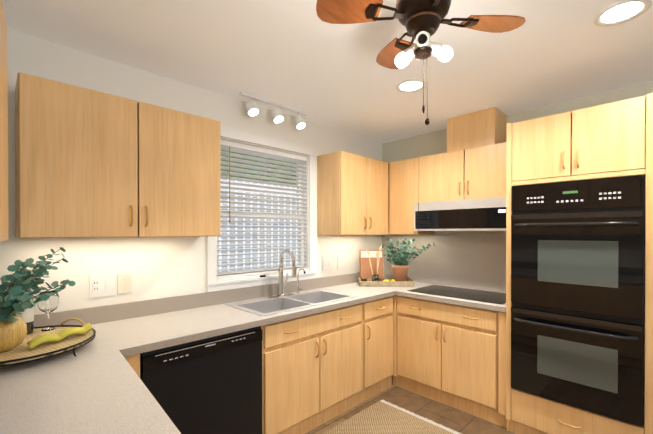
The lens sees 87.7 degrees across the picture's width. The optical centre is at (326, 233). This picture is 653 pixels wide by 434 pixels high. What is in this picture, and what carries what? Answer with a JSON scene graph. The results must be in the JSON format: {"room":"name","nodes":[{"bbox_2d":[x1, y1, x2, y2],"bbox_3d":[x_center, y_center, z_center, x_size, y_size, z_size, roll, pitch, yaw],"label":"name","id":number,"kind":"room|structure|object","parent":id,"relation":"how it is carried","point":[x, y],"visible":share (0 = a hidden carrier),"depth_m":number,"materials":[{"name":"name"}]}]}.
{"room":"kitchen","nodes":[
{"label":"kitchen","id":0,"kind":"room"},
{"bbox_2d":[0,29,381,314],"bbox_3d":[-0.738,0.186,2.811,4.100,2.530,0.150,0,0,-44],"label":"wall","id":1,"kind":"structure","parent":0,"point":[160,267],"depth_m":2.23,"materials":[{"name":"white paint"}]},
{"bbox_2d":[89,273,113,297],"bbox_3d":[-1.371,0.314,2.075,0.130,0.140,0.011,0,0,-44],"label":"outlet","id":2,"kind":"object","parent":1,"relation":"attached to","point":[101,285],"visible":1,"depth_m":2.07,"materials":[{"name":"white plastic"}]},
{"bbox_2d":[15,72,220,237],"bbox_3d":[-1.167,-0.369,2.028,1.009,0.775,0.355,0,0,-44],"label":"upper cabinet","id":3,"kind":"object","parent":1,"relation":"attached to","point":[89,163],"visible":1,"depth_m":1.82,"materials":[{"name":"brown wood"}]},
{"bbox_2d":[117,273,131,293],"bbox_3d":[-1.284,0.317,2.162,0.080,0.124,0.010,0,0,-44],"label":"light switch","id":4,"kind":"object","parent":1,"relation":"attached to","point":[124,283],"visible":1,"depth_m":2.16,"materials":[{"name":"beige plastic"}]},
{"bbox_2d":[206,125,316,291],"bbox_3d":[-0.547,-0.199,2.965,1.120,1.266,0.175,0,0,-44],"label":"window","id":5,"kind":"structure","parent":1,"relation":"in","point":[212,284],"depth_m":2.95,"materials":[{"name":"white"}]},
{"bbox_2d":[217,139,306,277],"bbox_3d":[-0.523,-0.196,2.940,0.914,1.075,0.062,0,0,-44],"label":"window blind","id":6,"kind":"object","parent":5,"relation":"attached to","point":[265,153],"visible":0.81,"depth_m":2.91,"materials":[{"name":"white plastic"}]},
{"bbox_2d":[322,255,330,270],"bbox_3d":[0.004,0.290,3.426,0.130,0.155,0.011,0,0,-44],"label":"double light switch","id":7,"kind":"object","parent":1,"relation":"attached to","point":[326,262],"visible":1,"depth_m":3.42,"materials":[{"name":"white plastic"}]},
{"bbox_2d":[337,254,342,268],"bbox_3d":[0.145,0.290,3.564,0.085,0.155,0.011,0,0,-44],"label":"light switch","id":8,"kind":"object","parent":1,"relation":"attached to","point":[339,261],"visible":1,"depth_m":3.56,"materials":[{"name":"white plastic"}]},
{"bbox_2d":[317,151,387,234],"bbox_3d":[0.299,-0.377,3.468,0.745,0.775,0.355,0,0,-44],"label":"upper cabinet","id":9,"kind":"object","parent":1,"relation":"attached to","point":[352,194],"visible":1,"depth_m":3.27,"materials":[{"name":"brown wood"}]},
{"bbox_2d":[2,0,652,142],"bbox_3d":[1.707,-1.117,0.671,9.600,0.100,6.620,0,0,-44],"label":"ceiling","id":10,"kind":"structure","parent":0,"point":[301,55],"depth_m":2.02,"materials":[{"name":"white paint"}]},
{"bbox_2d":[239,91,308,129],"bbox_3d":[-0.406,-0.997,2.808,0.680,0.159,0.118,0,0,-44],"label":"track light","id":11,"kind":"object","parent":10,"relation":"attached to","point":[276,112],"visible":1,"depth_m":2.77,"materials":[{"name":"white metal"}]},
{"bbox_2d":[396,79,425,92],"bbox_3d":[0.613,-1.073,2.470,0.216,0.006,0.216,0,0,-44],"label":"recessed light","id":12,"kind":"object","parent":10,"relation":"in","point":[410,85],"visible":1,"depth_m":2.46,"materials":[{"name":"white"}]},
{"bbox_2d":[316,0,525,124],"bbox_3d":[0.369,-0.743,1.300,0.633,0.652,0.633,0,0,36],"label":"fan","id":13,"kind":"object","parent":10,"relation":"hanging from","point":[420,20],"visible":1,"depth_m":1.29,"materials":[{"name":"brown wood"}]},
{"bbox_2d":[593,0,651,26],"bbox_3d":[1.426,-1.069,1.642,0.216,0.006,0.216,0,0,-44],"label":"recessed light","id":14,"kind":"object","parent":10,"relation":"in","point":[621,12],"visible":1,"depth_m":1.64,"materials":[{"name":"white"}]},
{"bbox_2d":[305,375,514,433],"bbox_3d":[1.707,1.513,0.685,9.600,0.100,6.620,0,0,-44],"label":"floor","id":15,"kind":"structure","parent":0,"point":[454,419],"depth_m":2.74,"materials":[{"name":"tile"}]},
{"bbox_2d":[140,326,262,433],"bbox_3d":[-0.856,1.020,2.125,0.697,0.866,0.570,0,0,-44],"label":"dishwasher","id":16,"kind":"object","parent":15,"relation":"on","point":[211,385],"visible":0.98,"depth_m":1.93,"materials":[{"name":"black metal"}]},
{"bbox_2d":[124,296,392,433],"bbox_3d":[-0.388,1.016,2.602,2.320,0.874,0.640,0,0,-44],"label":"base cabinet","id":17,"kind":"object","parent":15,"relation":"on","point":[319,368],"visible":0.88,"depth_m":2.56,"materials":[{"name":"brown wood"}]},
{"bbox_2d":[322,400,461,433],"bbox_3d":[0.220,1.450,2.042,1.684,0.010,0.940,0,0,-44],"label":"rug","id":18,"kind":"object","parent":15,"relation":"on","point":[382,417],"visible":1,"depth_m":2.58,"materials":[{"name":"fabric"}]},
{"bbox_2d":[392,295,506,427],"bbox_3d":[1.188,1.013,3.087,0.665,0.874,1.022,0,0,-44],"label":"base cabinet","id":19,"kind":"object","parent":15,"relation":"on","point":[452,355],"visible":0.9,"depth_m":2.81,"materials":[{"name":"brown wood"}]},
{"bbox_2d":[506,93,652,433],"bbox_3d":[1.812,0.324,2.430,0.690,2.260,0.779,0,0,-44],"label":"tall cabinet","id":20,"kind":"object","parent":15,"relation":"on","point":[609,137],"visible":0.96,"depth_m":2.17,"materials":[{"name":"brown wood"}]},
{"bbox_2d":[511,175,645,426],"bbox_3d":[1.768,0.386,2.388,0.698,1.457,0.699,0,0,-44],"label":"double oven","id":21,"kind":"object","parent":20,"relation":"in","point":[578,294],"visible":1,"depth_m":2.15,"materials":[{"name":"black metal"}]},
{"bbox_3d":[-0.353,1.028,0.310,0.831,0.874,2.735,0,0,-44],"label":"base cabinet","id":22,"kind":"object","parent":15,"relation":"on","visible":0},
{"bbox_2d":[0,327,180,433],"bbox_3d":[-0.323,0.521,0.306,0.873,0.138,2.730,0,0,-44],"label":"countertop","id":23,"kind":"structure","parent":22,"relation":"on","point":[96,385],"depth_m":1.16,"materials":[{"name":"stone"}]},
{"bbox_2d":[34,235,395,348],"bbox_3d":[-0.460,0.299,2.529,3.794,0.558,0.637,0,0,-44],"label":"countertop","id":24,"kind":"structure","parent":22,"relation":"on","point":[169,321],"depth_m":2.25,"materials":[{"name":"stone"}]},
{"bbox_2d":[0,318,95,366],"bbox_3d":[-1.389,0.498,1.549,0.559,0.087,0.559,0,0,-44],"label":"bamboo tray","id":25,"kind":"object","parent":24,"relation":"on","point":[21,353],"visible":0.71,"depth_m":1.50,"materials":[{"name":"beige wicker"}]},
{"bbox_2d":[15,284,33,334],"bbox_3d":[-1.508,0.348,1.691,0.077,0.301,0.077,0,0,-44],"label":"wine bottle","id":26,"kind":"object","parent":25,"relation":"on","point":[27,316],"visible":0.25,"depth_m":1.68,"materials":[{"name":"clear glass"}]},
{"bbox_2d":[0,247,74,352],"bbox_3d":[-1.387,0.265,1.429,0.485,0.470,0.656,0,0,-44],"label":"vase","id":27,"kind":"object","parent":25,"relation":"on","point":[15,297],"visible":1,"depth_m":1.42,"materials":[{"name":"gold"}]},
{"bbox_2d":[37,291,59,330],"bbox_3d":[-1.446,0.400,1.766,0.092,0.195,0.092,0,0,-44],"label":"wine glass","id":28,"kind":"object","parent":25,"relation":"on","point":[49,305],"visible":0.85,"depth_m":1.75,"materials":[{"name":"clear glass"}]},
{"bbox_2d":[27,323,91,349],"bbox_3d":[-1.245,0.474,1.598,0.083,0.042,0.308,0,0,19],"label":"napkin","id":29,"kind":"object","parent":25,"relation":"on","point":[51,337],"visible":1,"depth_m":1.56,"materials":[{"name":"yellow fabric"}]},
{"bbox_2d":[266,250,305,298],"bbox_3d":[-0.292,0.330,2.857,0.360,0.400,0.230,0,0,-44],"label":"faucet","id":30,"kind":"object","parent":24,"relation":"on","point":[281,285],"visible":1,"depth_m":2.86,"materials":[{"name":"silver metal"}]},
{"bbox_2d":[225,289,357,315],"bbox_3d":[-0.254,0.636,2.735,0.960,0.210,0.510,0,0,-44],"label":"sink","id":31,"kind":"object","parent":24,"relation":"in","point":[264,306],"visible":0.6,"depth_m":2.76,"materials":[{"name":"silver metal"}]},
{"bbox_2d":[358,276,413,286],"bbox_3d":[0.612,0.497,3.564,0.550,0.070,0.270,0,0,1],"label":"tray","id":32,"kind":"object","parent":24,"relation":"on","point":[382,283],"visible":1,"depth_m":3.43,"materials":[{"name":"beige wood"}]},
{"bbox_2d":[360,250,383,280],"bbox_3d":[0.487,0.347,3.631,0.252,0.344,0.101,0,0,-5],"label":"cutting board","id":33,"kind":"object","parent":32,"relation":"on","point":[365,270],"visible":0.83,"depth_m":3.63,"materials":[{"name":"brown wood"}]},
{"bbox_2d":[367,246,381,280],"bbox_3d":[0.505,0.323,3.559,0.133,0.396,0.124,0,0,-44],"label":"jar","id":34,"kind":"object","parent":32,"relation":"on","point":[375,277],"visible":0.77,"depth_m":3.52,"materials":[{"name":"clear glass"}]},
{"bbox_2d":[382,237,434,280],"bbox_3d":[0.759,0.277,3.557,0.534,0.490,0.602,0,0,-44],"label":"potted plant","id":35,"kind":"object","parent":32,"relation":"on","point":[400,260],"visible":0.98,"depth_m":3.52,"materials":[{"name":"green plant"}]},
{"bbox_2d":[396,231,505,311],"bbox_3d":[1.215,0.140,3.060,0.658,0.869,0.952,0,0,-44],"label":"countertop","id":36,"kind":"structure","parent":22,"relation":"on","point":[476,260],"depth_m":3.34,"materials":[{"name":"stone"}]},
{"bbox_2d":[407,285,505,304],"bbox_3d":[1.226,0.532,3.054,0.510,0.006,0.830,0,0,-44],"label":"cooktop","id":37,"kind":"object","parent":36,"relation":"in","point":[475,295],"visible":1,"depth_m":3.02,"materials":[{"name":"black glass"}]},
{"bbox_2d":[382,82,652,179],"bbox_3d":[1.666,0.184,3.182,0.150,2.530,2.690,0,0,-44],"label":"wall","id":38,"kind":"structure","parent":0,"point":[430,143],"depth_m":3.02,"materials":[{"name":"beige paint"}]},
{"bbox_2d":[387,158,414,234],"bbox_3d":[0.913,-0.378,3.605,0.321,0.775,0.369,0,0,-44],"label":"upper cabinet","id":39,"kind":"object","parent":38,"relation":"attached to","point":[401,174],"depth_m":3.52,"materials":[{"name":"brown wood"}]},
{"bbox_2d":[415,142,506,234],"bbox_3d":[1.343,-0.376,3.167,0.321,0.775,0.931,0,0,-44],"label":"upper cabinet","id":40,"kind":"object","parent":38,"relation":"attached to","point":[474,173],"depth_m":3.06,"materials":[{"name":"brown wood"}]},
{"bbox_2d":[414,197,505,230],"bbox_3d":[1.310,-0.163,3.123,0.406,0.269,0.905,0,0,-44],"label":"range hood","id":41,"kind":"object","parent":40,"relation":"attached to","point":[485,214],"visible":0.79,"depth_m":2.96,"materials":[{"name":"silver metal"}]},
{"bbox_2d":[447,107,506,151],"bbox_3d":[1.385,-0.921,3.138,0.297,0.315,0.430,0,0,-44],"label":"chase","id":42,"kind":"object","parent":38,"relation":"attached to","point":[485,127],"visible":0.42,"depth_m":3.01,"materials":[{"name":"brown wood"}]},
{"bbox_3d":[-0.669,0.203,-0.078,0.150,2.530,4.070,0,0,-44],"label":"wall","id":43,"kind":"structure","parent":0,"visible":0},
{"bbox_2d":[0,56,3,241],"bbox_3d":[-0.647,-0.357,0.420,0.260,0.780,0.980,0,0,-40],"label":"upper cabinet","id":44,"kind":"object","parent":43,"relation":"attached to","point":[3,137],"depth_m":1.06,"materials":[{"name":"brown wood"}]},
{"bbox_2d":[0,0,8,240],"bbox_3d":[-1.119,-0.360,0.984,0.260,0.780,0.490,0,0,-40],"label":"upper cabinet","id":45,"kind":"object","parent":43,"relation":"attached to","point":[3,28],"depth_m":1.16,"materials":[{"name":"brown wood"}]},
{"label":"outside","id":46,"kind":"structure","parent":0,"visible":0},
{"bbox_2d":[219,150,297,271],"bbox_3d":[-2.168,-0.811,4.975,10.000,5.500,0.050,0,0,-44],"label":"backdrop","id":47,"kind":"structure","parent":46,"point":[246,242],"depth_m":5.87,"materials":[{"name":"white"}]}
]}

